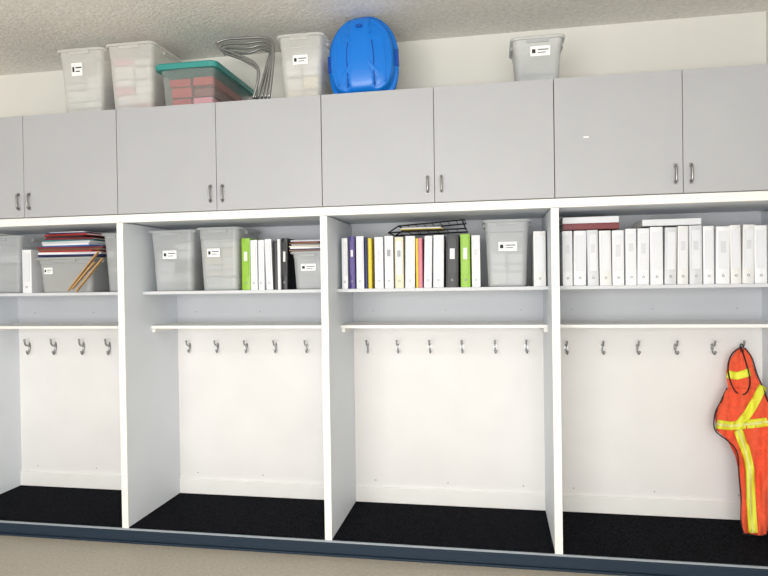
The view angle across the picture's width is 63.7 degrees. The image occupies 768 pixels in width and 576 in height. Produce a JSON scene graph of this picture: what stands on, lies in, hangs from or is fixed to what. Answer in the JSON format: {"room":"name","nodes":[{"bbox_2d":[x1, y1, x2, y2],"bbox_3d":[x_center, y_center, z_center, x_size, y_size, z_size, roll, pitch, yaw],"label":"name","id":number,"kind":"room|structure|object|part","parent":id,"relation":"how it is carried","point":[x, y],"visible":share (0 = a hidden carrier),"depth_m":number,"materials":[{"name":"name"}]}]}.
{"room":"classroom","nodes":[
{"label":"classroom","id":0,"kind":"room"},
{"bbox_2d":[0,535,621,575],"bbox_3d":[-2.145,1.564,0.773,7.842,0.100,7.207,-1,1,10],"label":"floor","id":1,"kind":"structure","parent":0,"point":[19,556],"depth_m":3.29,"materials":[{"name":"concrete"}]},
{"bbox_2d":[0,191,767,575],"bbox_3d":[-0.264,0.507,3.672,4.920,1.905,0.641,-1,1,10],"label":"cubby unit","id":2,"kind":"object","parent":1,"relation":"on","point":[584,460],"visible":0.95,"depth_m":3.77,"materials":[{"name":"white paint"}]},
{"bbox_2d":[0,235,44,292],"bbox_3d":[-2.489,-0.152,4.152,0.398,0.371,0.340,-1,1,10],"label":"storage tote","id":3,"kind":"object","parent":2,"relation":"on","point":[11,247],"visible":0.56,"depth_m":4.00,"materials":[{"name":"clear plastic"}]},
{"bbox_2d":[23,339,30,354],"bbox_3d":[-2.489,0.412,4.350,0.055,0.105,0.063,-1,1,10],"label":"coat hooks","id":4,"kind":"object","parent":2,"relation":"attached to","point":[27,352],"depth_m":4.36,"materials":[{"name":"silver metal"}]},
{"bbox_2d":[22,250,44,292],"bbox_3d":[-2.256,-0.107,4.062,0.065,0.275,0.257,-1,1,10],"label":"binders","id":5,"kind":"object","parent":2,"relation":"on","point":[31,267],"visible":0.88,"depth_m":3.95,"materials":[{"name":"white plastic"}]},
{"bbox_2d":[50,339,56,354],"bbox_3d":[-2.284,0.409,4.314,0.047,0.104,0.063,-1,1,10],"label":"coat hooks","id":6,"kind":"object","parent":2,"relation":"attached to","point":[55,349],"depth_m":4.32,"materials":[{"name":"silver metal"}]},
{"bbox_2d":[0,292,117,295],"bbox_3d":[-2.054,0.037,4.091,1.182,0.019,0.407,-1,1,10],"label":"shelf","id":7,"kind":"object","parent":2,"relation":"attached to","point":[71,293],"depth_m":3.89,"materials":[{"name":"grey wood"}]},
{"bbox_2d":[0,323,118,328],"bbox_3d":[-2.044,0.251,4.132,1.182,0.018,0.327,-1,1,10],"label":"shelf","id":8,"kind":"object","parent":2,"relation":"attached to","point":[2,325],"depth_m":4.03,"materials":[{"name":"white paint"}]},
{"bbox_2d":[36,256,109,292],"bbox_3d":[-1.974,-0.084,4.021,0.411,0.222,0.340,-1,1,10],"label":"storage bin","id":9,"kind":"object","parent":2,"relation":"on","point":[58,273],"visible":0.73,"depth_m":3.88,"materials":[{"name":"grey plastic"}]},
{"bbox_2d":[37,231,106,256],"bbox_3d":[-1.975,-0.278,3.998,0.448,0.155,0.270,-1,1,10],"label":"magazine stack","id":10,"kind":"object","parent":9,"relation":"on","point":[75,243],"visible":0.77,"depth_m":3.89,"materials":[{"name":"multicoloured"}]},
{"bbox_2d":[78,339,84,354],"bbox_3d":[-2.072,0.405,4.276,0.046,0.103,0.063,-1,1,10],"label":"coat hooks","id":11,"kind":"object","parent":2,"relation":"attached to","point":[82,352],"depth_m":4.28,"materials":[{"name":"silver metal"}]},
{"bbox_2d":[67,251,103,291],"bbox_3d":[-1.835,-0.101,3.792,0.241,0.253,0.051,-1,1,4],"label":"bundle","id":12,"kind":"object","parent":2,"relation":"on","point":[84,271],"visible":1,"depth_m":3.79,"materials":[{"name":"brown wood"}]},
{"bbox_2d":[104,339,110,354],"bbox_3d":[-1.878,0.402,4.242,0.045,0.102,0.063,-1,1,10],"label":"coat hooks","id":13,"kind":"object","parent":2,"relation":"attached to","point":[108,352],"depth_m":4.24,"materials":[{"name":"silver metal"}]},
{"bbox_2d":[101,233,117,291],"bbox_3d":[-1.667,-0.161,4.006,0.161,0.366,0.340,-1,1,10],"label":"storage tote","id":14,"kind":"object","parent":2,"relation":"on","point":[110,238],"visible":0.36,"depth_m":3.87,"materials":[{"name":"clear plastic"}]},
{"bbox_2d":[149,229,203,290],"bbox_3d":[-1.262,-0.168,3.914,0.310,0.370,0.360,-1,1,10],"label":"storage tote","id":15,"kind":"object","parent":2,"relation":"on","point":[177,253],"visible":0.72,"depth_m":3.76,"materials":[{"name":"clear plastic"}]},
{"bbox_2d":[213,340,218,352],"bbox_3d":[-1.101,0.385,4.103,0.035,0.079,0.061,-1,1,10],"label":"coat hooks","id":16,"kind":"object","parent":2,"relation":"attached to","point":[217,345],"depth_m":4.11,"materials":[{"name":"silver metal"}]},
{"bbox_2d":[196,227,259,290],"bbox_3d":[-0.964,-0.176,3.866,0.286,0.379,0.370,-1,1,10],"label":"storage tote","id":17,"kind":"object","parent":2,"relation":"on","point":[221,247],"visible":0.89,"depth_m":3.71,"materials":[{"name":"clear plastic"}]},
{"bbox_2d":[144,289,320,294],"bbox_3d":[-0.854,0.021,3.877,1.182,0.019,0.407,-1,1,10],"label":"shelf","id":18,"kind":"object","parent":2,"relation":"attached to","point":[146,291],"depth_m":3.73,"materials":[{"name":"grey wood"}]},
{"bbox_2d":[151,322,321,328],"bbox_3d":[-0.843,0.235,3.919,1.182,0.018,0.327,-1,1,10],"label":"shelf","id":19,"kind":"object","parent":2,"relation":"attached to","point":[154,325],"depth_m":3.84,"materials":[{"name":"white paint"}]},
{"bbox_2d":[243,340,247,352],"bbox_3d":[-0.899,0.382,4.067,0.028,0.078,0.061,-1,1,10],"label":"coat hooks","id":20,"kind":"object","parent":2,"relation":"attached to","point":[246,345],"depth_m":4.06,"materials":[{"name":"silver metal"}]},
{"bbox_2d":[241,238,296,289],"bbox_3d":[-0.689,-0.145,3.786,0.289,0.310,0.276,-1,1,10],"label":"binders","id":21,"kind":"object","parent":2,"relation":"on","point":[267,264],"visible":0.99,"depth_m":3.66,"materials":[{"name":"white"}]},
{"bbox_2d":[290,251,320,288],"bbox_3d":[-0.419,-0.105,3.744,0.226,0.223,0.300,-1,1,10],"label":"storage bin","id":22,"kind":"object","parent":2,"relation":"on","point":[307,263],"visible":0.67,"depth_m":3.62,"materials":[{"name":"grey plastic"}]},
{"bbox_2d":[289,240,319,251],"bbox_3d":[-0.440,-0.251,3.731,0.231,0.065,0.245,-1,1,10],"label":"magazine stack","id":23,"kind":"object","parent":22,"relation":"on","point":[298,245],"visible":0.65,"depth_m":3.63,"materials":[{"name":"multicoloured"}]},
{"bbox_3d":[-0.328,-0.417,3.381,4.918,0.046,0.036,-1,1,10],"label":"head rail","id":24,"kind":"part","parent":2,"relation":"part of","materials":[{"name":"white paint"}]},
{"bbox_3d":[-0.274,-0.425,3.683,4.918,0.038,0.577,-1,1,10],"label":"head panel","id":25,"kind":"part","parent":2,"relation":"part of","materials":[{"name":"white wood"}]},
{"bbox_2d":[342,234,480,288],"bbox_3d":[0.167,-0.153,3.635,0.797,0.304,0.285,-1,1,10],"label":"binders","id":26,"kind":"object","parent":2,"relation":"on","point":[438,261],"visible":1,"depth_m":3.52,"materials":[{"name":"white plastic"}]},
{"bbox_2d":[388,219,467,236],"bbox_3d":[0.265,-0.353,3.645,0.453,0.070,0.258,-1,1,10],"label":"tray","id":27,"kind":"object","parent":26,"relation":"on","point":[462,220],"visible":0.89,"depth_m":3.54,"materials":[{"name":"black metal"}]},
{"bbox_2d":[400,226,444,231],"bbox_3d":[0.232,-0.346,3.649,0.249,0.014,0.202,-1,1,10],"label":"pile","id":28,"kind":"object","parent":27,"relation":"in","point":[434,227],"visible":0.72,"depth_m":3.57,"materials":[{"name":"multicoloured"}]},
{"bbox_2d":[337,286,547,291],"bbox_3d":[0.348,0.005,3.664,1.182,0.019,0.407,-1,1,10],"label":"shelf","id":29,"kind":"object","parent":2,"relation":"attached to","point":[339,288],"depth_m":3.49,"materials":[{"name":"grey"}]},
{"bbox_2d":[341,321,547,327],"bbox_3d":[0.358,0.219,3.705,1.182,0.018,0.327,-1,1,10],"label":"shelf","id":30,"kind":"object","parent":2,"relation":"attached to","point":[344,324],"depth_m":3.62,"materials":[{"name":"white paint"}]},
{"bbox_2d":[365,340,527,353],"bbox_3d":[0.380,0.364,3.839,1.009,0.091,0.061,-1,1,10],"label":"coat hooks","id":31,"kind":"object","parent":2,"relation":"attached to","point":[461,341],"visible":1,"depth_m":3.84,"materials":[{"name":"silver metal"}]},
{"bbox_2d":[482,218,531,286],"bbox_3d":[0.706,-0.195,3.564,0.272,0.372,0.340,-1,1,10],"label":"storage tote","id":32,"kind":"object","parent":2,"relation":"on","point":[506,239],"visible":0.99,"depth_m":3.42,"materials":[{"name":"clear plastic"}]},
{"bbox_2d":[531,231,545,285],"bbox_3d":[0.876,-0.162,3.512,0.065,0.302,0.257,-1,1,10],"label":"binders","id":33,"kind":"object","parent":2,"relation":"on","point":[538,240],"visible":1,"depth_m":3.39,"materials":[{"name":"white plastic"}]},
{"bbox_2d":[564,341,568,354],"bbox_3d":[1.093,0.357,3.713,0.023,0.078,0.061,-1,1,10],"label":"coat hooks","id":34,"kind":"object","parent":2,"relation":"attached to","point":[566,345],"depth_m":3.72,"materials":[{"name":"silver metal"}]},
{"bbox_2d":[600,341,604,354],"bbox_3d":[1.295,0.354,3.677,0.023,0.077,0.061,-1,1,10],"label":"coat hooks","id":35,"kind":"object","parent":2,"relation":"attached to","point":[602,345],"depth_m":3.67,"materials":[{"name":"silver metal"}]},
{"bbox_2d":[635,341,640,354],"bbox_3d":[1.490,0.350,3.642,0.027,0.076,0.061,-1,1,10],"label":"coat hooks","id":36,"kind":"object","parent":2,"relation":"attached to","point":[637,345],"depth_m":3.64,"materials":[{"name":"silver metal"}]},
{"bbox_2d":[559,224,767,285],"bbox_3d":[1.555,-0.174,3.388,1.140,0.308,0.278,-1,1,10],"label":"binders","id":37,"kind":"object","parent":2,"relation":"on","point":[696,254],"visible":1,"depth_m":3.27,"materials":[{"name":"white plastic"}]},
{"bbox_2d":[559,216,618,232],"bbox_3d":[1.143,-0.353,3.469,0.294,0.068,0.244,-1,1,10],"label":"binders","id":38,"kind":"object","parent":37,"relation":"on","point":[603,223],"visible":0.84,"depth_m":3.36,"materials":[{"name":"red"}]},
{"bbox_2d":[634,218,700,228],"bbox_3d":[1.553,-0.352,3.407,0.296,0.034,0.239,-1,1,10],"label":"binders","id":39,"kind":"object","parent":37,"relation":"on","point":[663,223],"visible":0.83,"depth_m":3.30,"materials":[{"name":"white"}]},
{"bbox_2d":[560,320,767,327],"bbox_3d":[1.559,0.203,3.492,1.182,0.018,0.327,-1,1,10],"label":"shelf","id":40,"kind":"object","parent":2,"relation":"attached to","point":[563,323],"depth_m":3.40,"materials":[{"name":"white paint"}]},
{"bbox_2d":[560,283,767,289],"bbox_3d":[1.549,-0.011,3.450,1.182,0.019,0.407,-1,1,10],"label":"shelf","id":41,"kind":"object","parent":2,"relation":"attached to","point":[743,286],"depth_m":3.30,"materials":[{"name":"grey"}]},
{"bbox_2d":[673,340,678,354],"bbox_3d":[1.695,0.344,3.606,0.027,0.081,0.061,-1,1,10],"label":"coat hooks","id":42,"kind":"object","parent":2,"relation":"attached to","point":[675,346],"depth_m":3.61,"materials":[{"name":"silver metal"}]},
{"bbox_2d":[710,340,716,354],"bbox_3d":[1.893,0.340,3.571,0.032,0.080,0.061,-1,1,10],"label":"coat hooks","id":43,"kind":"object","parent":2,"relation":"attached to","point":[712,346],"depth_m":3.58,"materials":[{"name":"silver metal"}]},
{"bbox_2d":[713,344,767,535],"bbox_3d":[2.001,0.825,3.424,0.278,1.012,0.247,-1,1,-29],"label":"safety vest","id":44,"kind":"object","parent":43,"relation":"hanging from","point":[741,414],"visible":1,"depth_m":3.41,"materials":[{"name":"orange fabric"}]},
{"bbox_3d":[1.996,0.741,3.429,0.292,0.366,0.136,-1,1,10],"label":"panel","id":45,"kind":"part","parent":44,"relation":"part of","materials":[{"name":"orange fabric"}]},
{"bbox_3d":[2.023,0.453,3.489,0.174,0.224,0.080,-1,1,10],"label":"shoulder panel","id":46,"kind":"part","parent":44,"relation":"part of","materials":[{"name":"orange fabric"}]},
{"bbox_3d":[2.023,0.843,3.428,0.213,0.955,0.208,-1,1,-44],"label":"panel","id":47,"kind":"part","parent":44,"relation":"part of","materials":[{"name":"orange fabric"}]},
{"bbox_3d":[2.029,1.106,3.351,0.209,0.450,0.143,-1,1,10],"label":"tail panel","id":48,"kind":"part","parent":44,"relation":"part of","materials":[{"name":"orange fabric"}]},
{"bbox_2d":[0,11,765,235],"bbox_3d":[-1.545,-0.031,4.269,7.842,3.007,0.100,-1,1,10],"label":"wall","id":49,"kind":"structure","parent":0,"point":[730,39],"depth_m":3.73,"materials":[{"name":"white paint"}]},
{"bbox_2d":[0,109,119,218],"bbox_3d":[-2.087,-0.723,3.963,1.218,0.604,0.653,-1,1,10],"label":"upper cabinet","id":50,"kind":"object","parent":49,"relation":"attached to","point":[58,164],"visible":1,"depth_m":3.63,"materials":[{"name":"grey laminate"}]},
{"bbox_3d":[-2.438,-0.716,3.731,0.606,0.603,0.019,-1,1,10],"label":"door panel","id":51,"kind":"part","parent":50,"relation":"part of","materials":[{"name":"grey laminate"}]},
{"bbox_3d":[-2.174,-0.512,3.663,0.016,0.102,0.028,-1,1,10],"label":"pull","id":52,"kind":"part","parent":50,"relation":"part of","materials":[{"name":"silver metal"}]},
{"bbox_3d":[-2.103,-0.513,3.651,0.016,0.102,0.028,-1,1,10],"label":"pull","id":53,"kind":"part","parent":50,"relation":"part of","materials":[{"name":"silver metal"}]},
{"bbox_2d":[57,47,114,112],"bbox_3d":[-1.769,-1.220,3.819,0.314,0.390,0.360,-1,1,10],"label":"storage tote","id":54,"kind":"object","parent":50,"relation":"on","point":[87,72],"visible":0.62,"depth_m":3.67,"materials":[{"name":"plastic"}]},
{"bbox_2d":[116,95,322,214],"bbox_3d":[-0.886,-0.739,3.749,1.218,0.604,0.653,-1,1,10],"label":"upper cabinet","id":55,"kind":"object","parent":49,"relation":"attached to","point":[258,154],"visible":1,"depth_m":3.45,"materials":[{"name":"grey laminate"}]},
{"bbox_2d":[106,41,182,108],"bbox_3d":[-1.451,-1.229,3.772,0.320,0.399,0.380,-1,1,10],"label":"storage tote","id":56,"kind":"object","parent":55,"relation":"on","point":[137,83],"visible":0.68,"depth_m":3.62,"materials":[{"name":"plastic"}]},
{"bbox_3d":[-1.237,-0.732,3.517,0.606,0.603,0.019,-1,1,10],"label":"door panel","id":57,"kind":"part","parent":55,"relation":"part of","materials":[{"name":"grey laminate"}]},
{"bbox_2d":[155,60,253,104],"bbox_3d":[-1.074,-1.157,3.772,0.384,0.243,0.590,-1,1,10],"label":"storage box","id":58,"kind":"object","parent":55,"relation":"on","point":[205,81],"visible":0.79,"depth_m":3.58,"materials":[{"name":"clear plastic"}]},
{"bbox_3d":[-0.973,-0.528,3.450,0.016,0.102,0.028,-1,1,10],"label":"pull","id":59,"kind":"part","parent":55,"relation":"part of","materials":[{"name":"silver metal"}]},
{"bbox_3d":[-0.902,-0.529,3.437,0.016,0.102,0.028,-1,1,10],"label":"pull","id":60,"kind":"part","parent":55,"relation":"part of","materials":[{"name":"silver metal"}]},
{"bbox_2d":[215,36,274,98],"bbox_3d":[-0.791,-1.252,3.594,0.381,0.369,0.176,-1,1,10],"label":"metal rack","id":61,"kind":"object","parent":55,"relation":"on","point":[267,78],"visible":1,"depth_m":3.55,"materials":[{"name":"silver metal"}]},
{"bbox_3d":[-0.637,-0.740,3.410,0.606,0.603,0.019,-1,1,10],"label":"door panel","id":62,"kind":"part","parent":55,"relation":"part of","materials":[{"name":"grey laminate"}]},
{"bbox_2d":[277,32,332,96],"bbox_3d":[-0.436,-1.225,3.582,0.278,0.363,0.360,-1,1,10],"label":"storage tote","id":63,"kind":"object","parent":55,"relation":"on","point":[305,56],"visible":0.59,"depth_m":3.43,"materials":[{"name":"plastic"}]},
{"bbox_2d":[321,79,553,206],"bbox_3d":[0.315,-0.755,3.536,1.218,0.604,0.653,-1,1,10],"label":"upper cabinet","id":64,"kind":"object","parent":49,"relation":"attached to","point":[486,141],"visible":1,"depth_m":3.23,"materials":[{"name":"grey laminate"}]},
{"bbox_2d":[328,17,398,93],"bbox_3d":[-0.122,-1.287,3.448,0.408,0.494,0.147,-1,1,10],"label":"sled","id":65,"kind":"object","parent":64,"relation":"on","point":[364,52],"visible":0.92,"depth_m":3.40,"materials":[{"name":"blue plastic"}]},
{"bbox_3d":[-0.036,-0.748,3.304,0.606,0.603,0.019,-1,1,10],"label":"door panel","id":66,"kind":"part","parent":64,"relation":"part of","materials":[{"name":"grey laminate"}]},
{"bbox_3d":[0.228,-0.544,3.236,0.016,0.102,0.028,-1,1,10],"label":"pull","id":67,"kind":"part","parent":64,"relation":"part of","materials":[{"name":"silver metal"}]},
{"bbox_3d":[0.299,-0.545,3.224,0.016,0.102,0.028,-1,1,10],"label":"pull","id":68,"kind":"part","parent":64,"relation":"part of","materials":[{"name":"silver metal"}]},
{"bbox_3d":[0.564,-0.756,3.197,0.606,0.603,0.019,-1,1,10],"label":"door panel","id":69,"kind":"part","parent":64,"relation":"part of","materials":[{"name":"grey laminate"}]},
{"bbox_2d":[509,34,564,80],"bbox_3d":[0.824,-1.186,3.348,0.282,0.252,0.300,-1,1,10],"label":"storage tote","id":70,"kind":"object","parent":64,"relation":"on","point":[537,57],"visible":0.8,"depth_m":3.23,"materials":[{"name":"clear plastic"}]},
{"bbox_2d":[553,64,767,198],"bbox_3d":[1.516,-0.771,3.322,1.218,0.604,0.653,-1,1,10],"label":"upper cabinet","id":71,"kind":"object","parent":49,"relation":"attached to","point":[700,130],"visible":0.99,"depth_m":3.04,"materials":[{"name":"grey laminate"}]},
{"bbox_3d":[1.165,-0.764,3.090,0.606,0.603,0.019,-1,1,10],"label":"door panel","id":72,"kind":"part","parent":71,"relation":"part of","materials":[{"name":"grey laminate"}]},
{"bbox_3d":[1.429,-0.560,3.023,0.016,0.102,0.028,-1,1,10],"label":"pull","id":73,"kind":"part","parent":71,"relation":"part of","materials":[{"name":"silver metal"}]},
{"bbox_3d":[1.500,-0.561,3.010,0.016,0.102,0.028,-1,1,10],"label":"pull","id":74,"kind":"part","parent":71,"relation":"part of","materials":[{"name":"silver metal"}]},
{"bbox_3d":[1.765,-0.772,2.984,0.606,0.603,0.019,-1,1,10],"label":"door panel","id":75,"kind":"part","parent":71,"relation":"part of","materials":[{"name":"grey laminate"}]},
{"bbox_2d":[0,0,767,74],"bbox_3d":[-2.192,-1.542,0.745,7.842,0.100,7.207,-1,1,10],"label":"ceiling","id":76,"kind":"structure","parent":0,"point":[32,32],"depth_m":3.55,"materials":[{"name":"white paint"}]},
{"bbox_2d":[766,10,767,63],"bbox_3d":[1.635,-0.039,0.038,0.100,3.007,7.119,-1,1,10],"label":"wall","id":77,"kind":"structure","parent":0,"point":[767,10],"depth_m":3.52,"materials":[{"name":"white paint"}]}
]}

